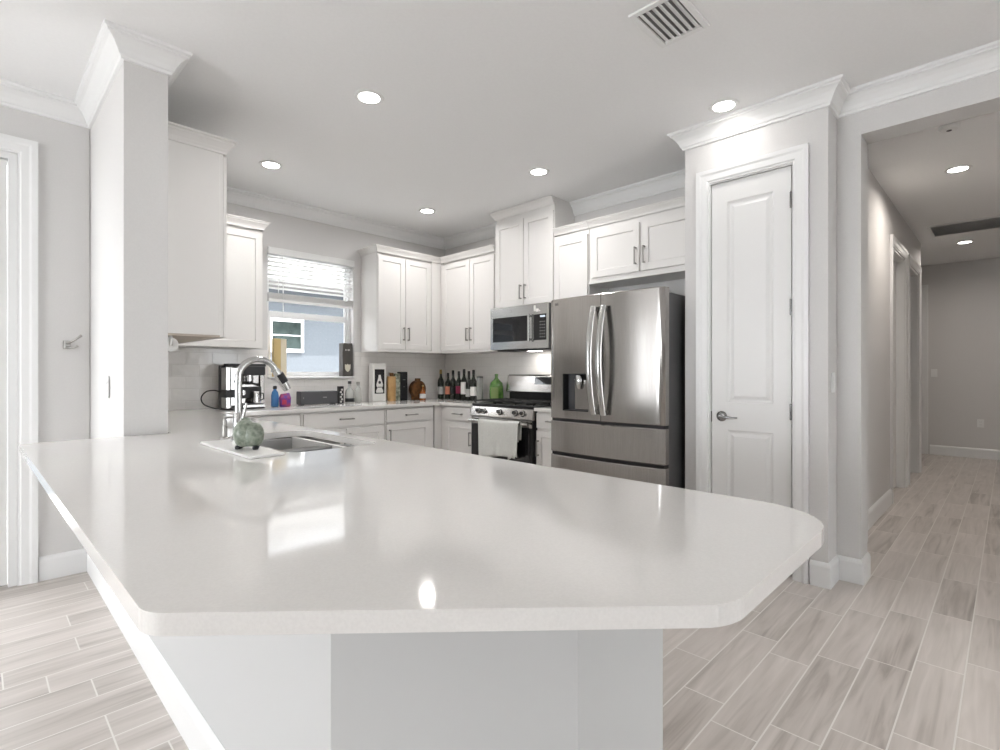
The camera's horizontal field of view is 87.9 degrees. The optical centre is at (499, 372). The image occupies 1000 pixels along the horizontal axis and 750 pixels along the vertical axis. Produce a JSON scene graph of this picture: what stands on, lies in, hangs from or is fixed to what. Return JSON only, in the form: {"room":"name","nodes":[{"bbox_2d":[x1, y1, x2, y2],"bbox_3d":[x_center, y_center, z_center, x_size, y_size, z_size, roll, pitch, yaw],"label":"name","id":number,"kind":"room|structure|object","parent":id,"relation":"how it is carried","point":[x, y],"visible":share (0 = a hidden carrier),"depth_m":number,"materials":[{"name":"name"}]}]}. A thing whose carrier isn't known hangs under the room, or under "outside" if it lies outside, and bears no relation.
{"room":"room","nodes":[
{"label":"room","id":0,"kind":"room"},
{"bbox_2d":[0,105,89,580],"bbox_3d":[-4.524,-0.203,1.298,0.150,2.845,5.506,0,0,45],"label":"wall","id":1,"kind":"structure","parent":0,"point":[63,148],"depth_m":3.11,"materials":[{"name":"paint"}]},
{"bbox_2d":[0,133,37,586],"bbox_3d":[-3.241,-0.063,2.577,0.164,2.566,1.404,0,0,45],"label":"door","id":2,"kind":"structure","parent":1,"relation":"in","point":[18,168],"depth_m":2.97,"materials":[{"name":"white paint"}]},
{"bbox_2d":[63,334,81,348],"bbox_3d":[-2.570,-0.189,3.119,0.111,0.088,0.032,0,0,7],"label":"robe hook","id":3,"kind":"object","parent":1,"relation":"attached to","point":[66,344],"visible":1,"depth_m":3.11,"materials":[{"name":"silver metal"}]},
{"bbox_2d":[0,19,496,249],"bbox_3d":[-3.146,-1.567,2.436,1.978,0.115,9.060,0,0,45],"label":"trim","id":4,"kind":"structure","parent":1,"relation":"attached to","point":[115,43],"depth_m":2.99,"materials":[{"name":"white paint"}]},
{"bbox_2d":[90,60,167,438],"bbox_3d":[-2.425,-0.203,3.231,1.890,2.845,0.185,0,0,45],"label":"wall column","id":5,"kind":"structure","parent":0,"point":[129,131],"depth_m":2.60,"materials":[{"name":"paint"}]},
{"bbox_2d":[106,376,108,397],"bbox_3d":[-2.097,0.075,2.768,0.072,0.116,0.008,0,0,45],"label":"wall outlet","id":6,"kind":"object","parent":5,"relation":"attached to","point":[107,377],"visible":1,"depth_m":2.75,"materials":[{"name":"white plastic"}]},
{"bbox_2d":[168,121,237,343],"bbox_3d":[-2.192,-0.810,3.437,1.254,1.190,0.432,0,0,45],"label":"upper cabinet","id":7,"kind":"object","parent":5,"relation":"attached to","point":[197,161],"visible":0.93,"depth_m":3.04,"materials":[{"name":"white paint"}]},
{"bbox_2d":[168,336,178,351],"bbox_3d":[-1.998,-0.171,3.088,0.288,0.096,0.084,0,0,45],"label":"paper towel roll","id":8,"kind":"object","parent":7,"relation":"attached to","point":[173,344],"visible":0.34,"depth_m":3.00,"materials":[{"name":"white paper"}]},
{"bbox_2d":[230,356,290,441],"bbox_3d":[-1.056,0.110,2.312,0.092,0.370,0.259,0,0,45],"label":"faucet","id":9,"kind":"object","parent":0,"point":[279,376],"visible":0.78,"depth_m":2.25,"materials":[{"name":"silver metal"}]},
{"bbox_2d":[178,202,444,378],"bbox_3d":[-1.921,-0.203,5.198,0.150,2.845,3.703,0,0,45],"label":"wall","id":10,"kind":"structure","parent":0,"point":[284,231],"depth_m":5.21,"materials":[{"name":"paint"}]},
{"bbox_2d":[178,213,270,348],"bbox_3d":[-2.371,-0.760,4.363,0.376,1.090,0.725,0,0,45],"label":"upper cabinet","id":11,"kind":"object","parent":10,"relation":"attached to","point":[244,246],"visible":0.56,"depth_m":4.38,"materials":[{"name":"white paint"}]},
{"bbox_2d":[168,348,444,409],"bbox_3d":[-1.849,0.058,5.156,0.009,0.557,3.339,0,0,45],"label":"backsplash","id":12,"kind":"structure","parent":10,"relation":"attached to","point":[192,372],"depth_m":4.82,"materials":[{"name":"tile"}]},
{"bbox_2d":[267,254,354,378],"bbox_3d":[-1.890,-0.564,5.184,0.155,1.233,0.890,0,0,45],"label":"window","id":13,"kind":"structure","parent":10,"relation":"in","point":[313,334],"depth_m":5.21,"materials":[{"name":"white paint"}]},
{"bbox_2d":[272,338,286,376],"bbox_3d":[-2.102,-0.145,4.936,0.050,0.360,0.120,0,0,45],"label":"box","id":14,"kind":"object","parent":13,"relation":"on","point":[279,346],"visible":0.69,"depth_m":4.92,"materials":[{"name":"brown cardboard"}]},
{"bbox_2d":[267,247,354,316],"bbox_3d":[-1.865,-0.854,5.159,0.075,0.648,0.888,0,0,45],"label":"window blind","id":15,"kind":"object","parent":13,"relation":"attached to","point":[283,298],"visible":1,"depth_m":5.12,"materials":[{"name":"white plastic"}]},
{"bbox_2d":[339,343,351,375],"bbox_3d":[-1.614,-0.138,5.424,0.082,0.344,0.110,0,0,45],"label":"carton","id":16,"kind":"object","parent":13,"relation":"on","point":[345,349],"visible":0.86,"depth_m":5.39,"materials":[{"name":"grey cardboard"}]},
{"bbox_2d":[357,244,440,353],"bbox_3d":[-1.077,-0.764,5.684,0.368,1.082,0.877,0,0,45],"label":"upper cabinet","id":17,"kind":"object","parent":10,"relation":"attached to","point":[401,289],"visible":1,"depth_m":5.51,"materials":[{"name":"white paint"}]},
{"bbox_2d":[149,629,662,749],"bbox_3d":[-0.830,0.778,1.683,2.526,0.884,0.620,0,0,30],"label":"island base","id":18,"kind":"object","parent":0,"point":[553,689],"depth_m":1.05,"materials":[{"name":"grey paint"}]},
{"bbox_2d":[39,548,224,749],"bbox_3d":[-1.248,1.149,1.996,3.577,0.142,0.672,0,0,32],"label":"baseboard","id":19,"kind":"structure","parent":18,"relation":"attached to","point":[190,723],"depth_m":2.06,"materials":[{"name":"white paint"}]},
{"bbox_2d":[0,0,999,265],"bbox_3d":[2.143,-1.725,2.171,10.190,0.200,16.300,0,0,45],"label":"ceiling","id":20,"kind":"structure","parent":0,"point":[479,95],"depth_m":2.92,"materials":[{"name":"paint"}]},
{"bbox_2d":[259,160,282,168],"bbox_3d":[-1.787,-1.622,4.044,0.174,0.004,0.174,0,0,45],"label":"recessed light","id":21,"kind":"object","parent":20,"relation":"in","point":[268,164],"visible":1,"depth_m":4.03,"materials":[{"name":"white plastic"}]},
{"bbox_2d":[354,89,383,104],"bbox_3d":[-0.771,-1.622,3.052,0.174,0.004,0.174,0,0,45],"label":"recessed light","id":22,"kind":"object","parent":20,"relation":"in","point":[365,96],"visible":1,"depth_m":3.05,"materials":[{"name":"white plastic"}]},
{"bbox_2d":[418,208,435,213],"bbox_3d":[-0.728,-1.622,5.191,0.174,0.004,0.174,0,0,45],"label":"recessed light","id":23,"kind":"object","parent":20,"relation":"in","point":[423,210],"visible":1,"depth_m":5.17,"materials":[{"name":"white plastic"}]},
{"bbox_2d":[528,167,548,175],"bbox_3d":[0.312,-1.622,4.182,0.174,0.004,0.174,0,0,45],"label":"recessed light","id":24,"kind":"object","parent":20,"relation":"in","point":[539,171],"visible":1,"depth_m":4.17,"materials":[{"name":"white plastic"}]},
{"bbox_2d":[628,0,709,47],"bbox_3d":[0.780,-1.618,2.382,0.240,0.014,0.320,0,0,45],"label":"ceiling vent","id":25,"kind":"object","parent":20,"relation":"in","point":[674,20],"visible":1,"depth_m":2.38,"materials":[{"name":"white metal"}]},
{"bbox_2d":[708,98,738,112],"bbox_3d":[1.360,-1.622,3.151,0.174,0.004,0.174,0,0,45],"label":"recessed light","id":26,"kind":"object","parent":20,"relation":"in","point":[728,104],"visible":1,"depth_m":3.14,"materials":[{"name":"white plastic"}]},
{"bbox_2d":[938,122,959,132],"bbox_3d":[2.953,-1.608,3.408,0.110,0.032,0.110,0,0,45],"label":"smoke detector","id":27,"kind":"object","parent":20,"relation":"attached to","point":[954,126],"visible":0.99,"depth_m":3.38,"materials":[{"name":"white paint"}]},
{"bbox_2d":[944,165,972,173],"bbox_3d":[3.647,-1.622,4.128,0.174,0.004,0.174,0,0,45],"label":"recessed light","id":28,"kind":"object","parent":20,"relation":"in","point":[961,168],"visible":1,"depth_m":4.13,"materials":[{"name":"white plastic"}]},
{"bbox_2d":[927,215,999,237],"bbox_3d":[5.304,-1.619,5.612,1.010,0.012,0.600,0,0,45],"label":"ceiling vent","id":29,"kind":"object","parent":20,"relation":"in","point":[987,223],"visible":1,"depth_m":5.73,"materials":[{"name":"grey metal"}]},
{"bbox_2d":[956,240,973,243],"bbox_3d":[5.767,-1.622,6.433,0.174,0.004,0.174,0,0,45],"label":"recessed light","id":30,"kind":"object","parent":20,"relation":"in","point":[968,241],"visible":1,"depth_m":6.43,"materials":[{"name":"white plastic"}]},
{"bbox_2d":[0,454,999,749],"bbox_3d":[2.143,1.280,2.171,10.190,0.120,16.300,0,0,45],"label":"floor","id":31,"kind":"structure","parent":0,"point":[907,658],"depth_m":2.21,"materials":[{"name":"beige tile"}]},
{"bbox_2d":[245,413,300,436],"bbox_3d":[-2.126,0.778,4.408,0.658,0.880,0.633,0,0,45],"label":"base cabinet","id":32,"kind":"object","parent":31,"relation":"on","point":[287,418],"visible":0.02,"depth_m":4.32,"materials":[{"name":"white paint"}]},
{"bbox_2d":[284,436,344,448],"bbox_3d":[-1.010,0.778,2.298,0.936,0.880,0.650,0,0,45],"label":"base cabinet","id":33,"kind":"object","parent":31,"relation":"on","point":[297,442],"visible":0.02,"depth_m":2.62,"materials":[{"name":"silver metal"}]},
{"bbox_2d":[19,398,823,635],"bbox_3d":[-0.381,0.321,3.310,4.666,0.030,3.908,0,0,45],"label":"countertop","id":34,"kind":"structure","parent":33,"relation":"on","point":[190,537],"depth_m":0.97,"materials":[{"name":"white stone"}]},
{"bbox_2d":[201,390,233,409],"bbox_3d":[-2.306,0.222,4.295,0.302,0.164,0.122,0,0,10],"label":"power cord","id":35,"kind":"object","parent":34,"relation":"on","point":[208,390],"visible":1,"depth_m":4.28,"materials":[{"name":"black rubber"}]},
{"bbox_2d":[220,416,232,438],"bbox_3d":[-1.219,0.244,2.333,0.040,0.103,0.076,0,0,45],"label":"soap dispenser","id":36,"kind":"object","parent":34,"relation":"on","point":[224,426],"visible":0.9,"depth_m":2.31,"materials":[{"name":"silver metal"}]},
{"bbox_2d":[218,364,265,408],"bbox_3d":[-2.183,0.113,4.451,0.244,0.385,0.360,0,0,45],"label":"espresso machine","id":37,"kind":"object","parent":34,"relation":"on","point":[253,375],"visible":0.77,"depth_m":4.40,"materials":[{"name":"silver metal"}]},
{"bbox_2d":[223,364,265,366],"bbox_3d":[-2.220,-0.068,4.516,0.100,0.024,0.320,0,0,45],"label":"tray","id":38,"kind":"object","parent":37,"relation":"on","point":[224,365],"depth_m":4.47,"materials":[{"name":"black plastic"}]},
{"bbox_2d":[242,404,265,407],"bbox_3d":[-2.149,0.281,4.481,0.149,0.023,0.188,0,0,45],"label":"drip tray","id":39,"kind":"object","parent":37,"relation":"on","point":[249,405],"depth_m":4.44,"materials":[{"name":"silver metal"}]},
{"bbox_2d":[251,391,263,403],"bbox_3d":[-2.111,0.211,4.513,0.075,0.105,0.100,0,0,45],"label":"milk jug","id":40,"kind":"object","parent":37,"relation":"on","point":[255,399],"visible":1,"depth_m":4.48,"materials":[{"name":"silver metal"}]},
{"bbox_2d":[200,439,284,458],"bbox_3d":[-1.044,0.300,2.079,0.575,0.010,0.131,0,0,45],"label":"mat","id":41,"kind":"object","parent":34,"relation":"on","point":[226,445],"visible":0.85,"depth_m":1.98,"materials":[{"name":"white plastic"}]},
{"bbox_2d":[233,417,263,449],"bbox_3d":[-0.977,0.234,2.018,0.114,0.121,0.088,0,0,0],"label":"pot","id":42,"kind":"object","parent":41,"relation":"on","point":[246,432],"visible":1,"depth_m":1.99,"materials":[{"name":"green ceramic"}]},
{"bbox_2d":[271,386,278,406],"bbox_3d":[-2.036,0.211,4.689,0.048,0.188,0.068,0,0,45],"label":"soap bottle","id":43,"kind":"object","parent":34,"relation":"on","point":[274,396],"visible":1,"depth_m":4.67,"materials":[{"name":"blue plastic"}]},
{"bbox_2d":[279,393,290,406],"bbox_3d":[-1.951,0.243,4.704,0.048,0.124,0.096,0,0,45],"label":"pack","id":44,"kind":"object","parent":34,"relation":"on","point":[284,399],"visible":1,"depth_m":4.68,"materials":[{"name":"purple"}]},
{"bbox_2d":[260,436,355,451],"bbox_3d":[-0.923,0.439,2.381,0.753,0.200,0.408,0,0,45],"label":"sink","id":45,"kind":"object","parent":34,"relation":"in","point":[282,444],"visible":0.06,"depth_m":2.65,"materials":[{"name":"silver metal"}]},
{"bbox_2d":[296,390,337,404],"bbox_3d":[-1.771,0.240,5.029,0.102,0.130,0.375,0,0,45],"label":"speaker box","id":46,"kind":"object","parent":34,"relation":"on","point":[302,397],"visible":1,"depth_m":4.97,"materials":[{"name":"grey plastic"}]},
{"bbox_2d":[337,386,343,403],"bbox_3d":[-1.601,0.219,5.202,0.041,0.172,0.052,0,0,45],"label":"box","id":47,"kind":"object","parent":34,"relation":"on","point":[340,389],"visible":0.99,"depth_m":5.19,"materials":[{"name":"black cardboard"}]},
{"bbox_2d":[345,381,353,402],"bbox_3d":[-1.527,0.193,5.264,0.094,0.225,0.094,0,0,45],"label":"glass bottle","id":48,"kind":"object","parent":34,"relation":"on","point":[349,393],"visible":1,"depth_m":5.23,"materials":[{"name":"white"}]},
{"bbox_2d":[354,382,361,402],"bbox_3d":[-1.465,0.198,5.355,0.076,0.215,0.076,0,0,45],"label":"glass bottle","id":49,"kind":"object","parent":34,"relation":"on","point":[358,391],"visible":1,"depth_m":5.33,"materials":[{"name":"white"}]},
{"bbox_2d":[369,364,385,401],"bbox_3d":[-1.315,0.102,5.563,0.084,0.405,0.163,0,0,45],"label":"carton","id":50,"kind":"object","parent":34,"relation":"on","point":[377,372],"visible":0.99,"depth_m":5.52,"materials":[{"name":"white cardboard"}]},
{"bbox_2d":[376,375,382,392],"bbox_3d":[-1.285,0.115,5.535,0.001,0.190,0.090,0,0,45],"label":"print","id":51,"kind":"object","parent":50,"relation":"attached to","point":[379,378],"depth_m":5.53,"materials":[{"name":"white paper"}]},
{"bbox_2d":[387,373,395,400],"bbox_3d":[-1.183,0.151,5.649,0.092,0.308,0.092,0,0,45],"label":"canister","id":52,"kind":"object","parent":34,"relation":"on","point":[391,379],"visible":0.99,"depth_m":5.61,"materials":[{"name":"beige wood"}]},
{"bbox_2d":[394,373,399,400],"bbox_3d":[-1.140,0.155,5.721,0.050,0.300,0.058,0,0,45],"label":"carton","id":53,"kind":"object","parent":34,"relation":"on","point":[397,375],"visible":0.74,"depth_m":5.70,"materials":[{"name":"white cardboard"}]},
{"bbox_2d":[397,372,406,400],"bbox_3d":[-1.090,0.146,5.785,0.072,0.318,0.090,0,0,45],"label":"carton","id":54,"kind":"object","parent":34,"relation":"on","point":[403,375],"visible":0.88,"depth_m":5.76,"materials":[{"name":"black cardboard"}]},
{"bbox_2d":[409,378,425,399],"bbox_3d":[-0.943,0.182,5.922,0.070,0.245,0.195,0,0,45],"label":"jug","id":55,"kind":"object","parent":34,"relation":"on","point":[415,387],"visible":0.84,"depth_m":5.88,"materials":[{"name":"brown ceramic"}]},
{"bbox_2d":[420,385,425,399],"bbox_3d":[-0.874,0.221,5.870,0.069,0.168,0.070,0,0,45],"label":"bottle","id":56,"kind":"object","parent":34,"relation":"on","point":[422,392],"visible":0.99,"depth_m":5.84,"materials":[{"name":"brown"}]},
{"bbox_2d":[438,369,443,398],"bbox_3d":[-0.697,0.132,6.100,0.075,0.347,0.076,0,0,45],"label":"wine bottle","id":57,"kind":"object","parent":34,"relation":"on","point":[440,380],"visible":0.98,"depth_m":6.07,"materials":[{"name":"black glass"}]},
{"bbox_2d":[445,373,449,398],"bbox_3d":[-0.601,0.151,6.005,0.073,0.307,0.073,0,0,45],"label":"wine bottle","id":58,"kind":"object","parent":34,"relation":"on","point":[447,383],"visible":0.85,"depth_m":5.97,"materials":[{"name":"black glass"}]},
{"bbox_2d":[450,370,455,399],"bbox_3d":[-0.538,0.137,5.943,0.075,0.337,0.075,0,0,45],"label":"wine bottle","id":59,"kind":"object","parent":34,"relation":"on","point":[452,381],"visible":0.96,"depth_m":5.91,"materials":[{"name":"black glass"}]},
{"bbox_2d":[456,371,460,399],"bbox_3d":[-0.465,0.141,5.872,0.074,0.327,0.074,0,0,45],"label":"wine bottle","id":60,"kind":"object","parent":34,"relation":"on","point":[458,381],"visible":0.86,"depth_m":5.84,"materials":[{"name":"black glass"}]},
{"bbox_2d":[461,369,466,399],"bbox_3d":[-0.403,0.130,5.811,0.076,0.350,0.076,0,0,45],"label":"wine bottle","id":61,"kind":"object","parent":34,"relation":"on","point":[463,380],"visible":0.91,"depth_m":5.78,"materials":[{"name":"black glass"}]},
{"bbox_2d":[466,371,470,400],"bbox_3d":[-0.345,0.141,5.754,0.074,0.327,0.074,0,0,45],"label":"wine bottle","id":62,"kind":"object","parent":34,"relation":"on","point":[468,380],"visible":0.83,"depth_m":5.72,"materials":[{"name":"black glass"}]},
{"bbox_2d":[470,370,476,400],"bbox_3d":[-0.290,0.135,5.700,0.075,0.340,0.075,0,0,45],"label":"wine bottle","id":63,"kind":"object","parent":34,"relation":"on","point":[473,383],"visible":0.92,"depth_m":5.67,"materials":[{"name":"black glass"}]},
{"bbox_2d":[476,376,482,398],"bbox_3d":[-0.219,0.170,5.630,0.074,0.270,0.074,0,0,45],"label":"glass tumblers","id":64,"kind":"object","parent":34,"relation":"on","point":[479,378],"visible":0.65,"depth_m":5.60,"materials":[{"name":"white"}]},
{"bbox_2d":[489,374,503,398],"bbox_3d":[-0.038,0.157,5.508,0.152,0.296,0.153,0,0,45],"label":"bottle","id":65,"kind":"object","parent":34,"relation":"on","point":[496,386],"visible":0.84,"depth_m":5.45,"materials":[{"name":"green glass"}]},
{"bbox_2d":[301,408,383,445],"bbox_3d":[-1.611,0.778,4.932,0.658,0.880,0.828,0,0,45],"label":"base cabinet","id":66,"kind":"object","parent":31,"relation":"on","point":[360,422],"visible":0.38,"depth_m":4.75,"materials":[{"name":"white paint"}]},
{"bbox_2d":[384,405,432,447],"bbox_3d":[-1.109,0.778,5.442,0.658,0.880,0.596,0,0,45],"label":"base cabinet","id":67,"kind":"object","parent":31,"relation":"on","point":[413,425],"visible":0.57,"depth_m":5.23,"materials":[{"name":"white paint"}]},
{"bbox_2d":[433,405,471,453],"bbox_3d":[-0.340,0.778,5.578,0.692,0.880,0.636,0,0,45],"label":"base cabinet","id":68,"kind":"object","parent":31,"relation":"on","point":[451,424],"visible":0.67,"depth_m":5.39,"materials":[{"name":"white paint"}]},
{"bbox_2d":[468,374,550,463],"bbox_3d":[0.181,0.617,5.028,0.805,1.203,0.638,0,0,45],"label":"gas range","id":69,"kind":"object","parent":31,"relation":"on","point":[528,392],"visible":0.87,"depth_m":4.97,"materials":[{"name":"silver metal"}]},
{"bbox_2d":[478,419,521,459],"bbox_3d":[-0.012,0.614,4.782,0.525,0.366,0.054,0,0,45],"label":"dish towel","id":70,"kind":"object","parent":69,"relation":"hanging from","point":[495,437],"visible":0.98,"depth_m":4.76,"materials":[{"name":"fabric"}]},
{"bbox_2d":[472,402,550,409],"bbox_3d":[0.206,0.309,5.054,0.805,0.029,0.565,0,0,45],"label":"cooktop","id":71,"kind":"object","parent":69,"relation":"in","point":[480,405],"depth_m":4.86,"materials":[{"name":"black metal"}]},
{"bbox_2d":[536,411,551,466],"bbox_3d":[0.647,0.778,4.630,0.401,0.880,0.603,0,0,45],"label":"base cabinet","id":72,"kind":"object","parent":31,"relation":"on","point":[543,419],"visible":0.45,"depth_m":4.53,"materials":[{"name":"white paint"}]},
{"bbox_2d":[534,407,550,411],"bbox_3d":[0.648,0.321,4.628,0.408,0.030,0.584,0,0,45],"label":"countertop","id":73,"kind":"structure","parent":72,"relation":"on","point":[540,409],"depth_m":4.50,"materials":[{"name":"white stone"}]},
{"bbox_2d":[551,286,684,488],"bbox_3d":[0.984,0.324,3.983,0.960,1.788,0.981,0,0,45],"label":"refrigerator","id":74,"kind":"object","parent":31,"relation":"on","point":[618,358],"visible":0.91,"depth_m":3.61,"materials":[{"name":"grey metal"}]},
{"bbox_2d":[445,187,684,354],"bbox_3d":[0.612,-0.203,5.199,3.460,2.845,0.150,0,0,45],"label":"wall","id":75,"kind":"structure","parent":0,"point":[675,286],"depth_m":4.56,"materials":[{"name":"paint"}]},
{"bbox_2d":[440,244,504,353],"bbox_3d":[-0.379,-0.764,5.808,1.190,1.082,0.368,0,0,45],"label":"upper cabinet","id":76,"kind":"object","parent":75,"relation":"attached to","point":[468,278],"visible":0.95,"depth_m":5.57,"materials":[{"name":"white paint"}]},
{"bbox_2d":[445,351,550,398],"bbox_3d":[0.160,0.058,5.530,2.328,0.557,0.009,0,0,45],"label":"backsplash","id":77,"kind":"structure","parent":75,"relation":"attached to","point":[486,365],"depth_m":5.71,"materials":[{"name":"tile"}]},
{"bbox_2d":[489,195,574,307],"bbox_3d":[0.302,-1.136,5.140,0.808,0.972,0.364,0,0,45],"label":"upper cabinet","id":78,"kind":"object","parent":75,"relation":"attached to","point":[525,238],"visible":0.87,"depth_m":4.97,"materials":[{"name":"white paint"}]},
{"bbox_2d":[491,302,550,351],"bbox_3d":[0.287,-0.430,5.104,0.742,0.432,0.414,0,0,45],"label":"microwave","id":79,"kind":"object","parent":78,"relation":"attached to","point":[522,328],"visible":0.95,"depth_m":4.96,"materials":[{"name":"grey metal"}]},
{"bbox_2d":[552,220,608,299],"bbox_3d":[0.729,-0.775,4.723,0.376,1.080,0.360,0,0,45],"label":"upper cabinet","id":80,"kind":"object","parent":75,"relation":"attached to","point":[572,250],"visible":0.36,"depth_m":4.61,"materials":[{"name":"white paint"}]},
{"bbox_2d":[586,196,684,288],"bbox_3d":[1.229,-1.040,4.231,1.018,0.549,0.360,0,0,45],"label":"upper cabinet","id":81,"kind":"object","parent":75,"relation":"attached to","point":[647,249],"visible":0.83,"depth_m":4.16,"materials":[{"name":"white paint"}]},
{"bbox_2d":[685,107,867,582],"bbox_3d":[1.967,-0.203,3.648,0.842,2.845,1.160,0,0,45],"label":"wall","id":82,"kind":"structure","parent":0,"point":[818,128],"depth_m":3.01,"materials":[{"name":"paint"}]},
{"bbox_2d":[696,143,808,583],"bbox_3d":[1.581,-0.054,3.261,0.661,2.549,0.151,0,0,45],"label":"door","id":83,"kind":"structure","parent":82,"relation":"in","point":[752,230],"depth_m":3.22,"materials":[{"name":"white paint"}]},
{"bbox_2d":[831,372,834,392],"bbox_3d":[1.934,0.055,3.007,0.010,0.116,0.072,0,0,45],"label":"light switch","id":84,"kind":"object","parent":82,"relation":"attached to","point":[832,373],"visible":1,"depth_m":2.99,"materials":[{"name":"white plastic"}]},
{"bbox_2d":[868,168,920,508],"bbox_3d":[3.914,-0.203,5.205,0.120,2.845,3.790,0,0,45],"label":"wall","id":85,"kind":"structure","parent":0,"point":[884,219],"depth_m":4.49,"materials":[{"name":"paint"}]},
{"bbox_2d":[868,489,891,529],"bbox_3d":[2.879,1.149,4.055,0.015,0.142,2.220,0,0,45],"label":"baseboard","id":86,"kind":"structure","parent":85,"relation":"attached to","point":[881,505],"depth_m":4.37,"materials":[{"name":"white paint"}]},
{"bbox_2d":[890,234,907,503],"bbox_3d":[3.972,-0.037,5.246,0.143,2.515,1.020,0,0,45],"label":"door","id":87,"kind":"structure","parent":85,"relation":"in","point":[897,256],"depth_m":5.51,"materials":[{"name":"white paint"}]},
{"bbox_2d":[908,254,921,484],"bbox_3d":[4.778,-0.037,6.066,0.143,2.515,1.020,0,0,45],"label":"door","id":88,"kind":"structure","parent":85,"relation":"in","point":[914,269],"depth_m":6.34,"materials":[{"name":"white paint"}]},
{"bbox_2d":[837,71,999,558],"bbox_3d":[4.112,-0.203,1.138,5.734,2.845,0.190,0,0,45],"label":"wall","id":89,"kind":"structure","parent":0,"point":[979,96],"depth_m":3.03,"materials":[{"name":"paint"}]},
{"bbox_2d":[569,40,999,215],"bbox_3d":[3.300,-1.567,1.925,7.995,0.115,0.748,0,0,45],"label":"trim","id":90,"kind":"structure","parent":89,"relation":"attached to","point":[835,93],"depth_m":2.99,"materials":[{"name":"white paint"}]},
{"bbox_2d":[921,257,999,453],"bbox_3d":[7.195,-0.203,7.314,10.000,2.845,0.320,0,0,45],"label":"wall","id":91,"kind":"structure","parent":0,"point":[964,296],"depth_m":7.52,"materials":[{"name":"paint"}]},
{"bbox_2d":[922,285,927,453],"bbox_3d":[6.157,-0.055,8.233,1.010,2.550,0.222,0,0,45],"label":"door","id":92,"kind":"structure","parent":91,"relation":"in","point":[924,287],"depth_m":7.83,"materials":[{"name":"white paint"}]},
{"bbox_2d":[931,369,936,376],"bbox_3d":[6.502,0.000,7.764,0.072,0.116,0.010,0,0,45],"label":"light switch","id":93,"kind":"object","parent":91,"relation":"attached to","point":[933,371],"visible":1,"depth_m":7.76,"materials":[{"name":"white plastic"}]},
{"bbox_2d":[930,445,999,459],"bbox_3d":[7.209,1.149,7.064,2.090,0.142,0.015,0,0,45],"label":"baseboard","id":94,"kind":"structure","parent":91,"relation":"attached to","point":[981,453],"depth_m":7.51,"materials":[{"name":"white paint"}]},
{"bbox_2d":[977,419,983,427],"bbox_3d":[6.866,0.720,7.407,0.072,0.116,0.008,0,0,45],"label":"wall outlet","id":95,"kind":"object","parent":91,"relation":"attached to","point":[980,422],"visible":1,"depth_m":7.41,"materials":[{"name":"white plastic"}]},
{"bbox_3d":[1.830,-0.203,3.468,0.645,2.845,0.488,0,0,45],"label":"wall","id":96,"kind":"structure","parent":0,"visible":0},
{"bbox_2d":[810,552,870,589],"bbox_3d":[2.018,1.149,3.021,0.464,0.142,0.124,0,0,-14],"label":"baseboard hall opening","id":97,"kind":"structure","parent":96,"relation":"attached to","point":[844,568],"depth_m":2.99,"materials":[{"name":"white paint"}]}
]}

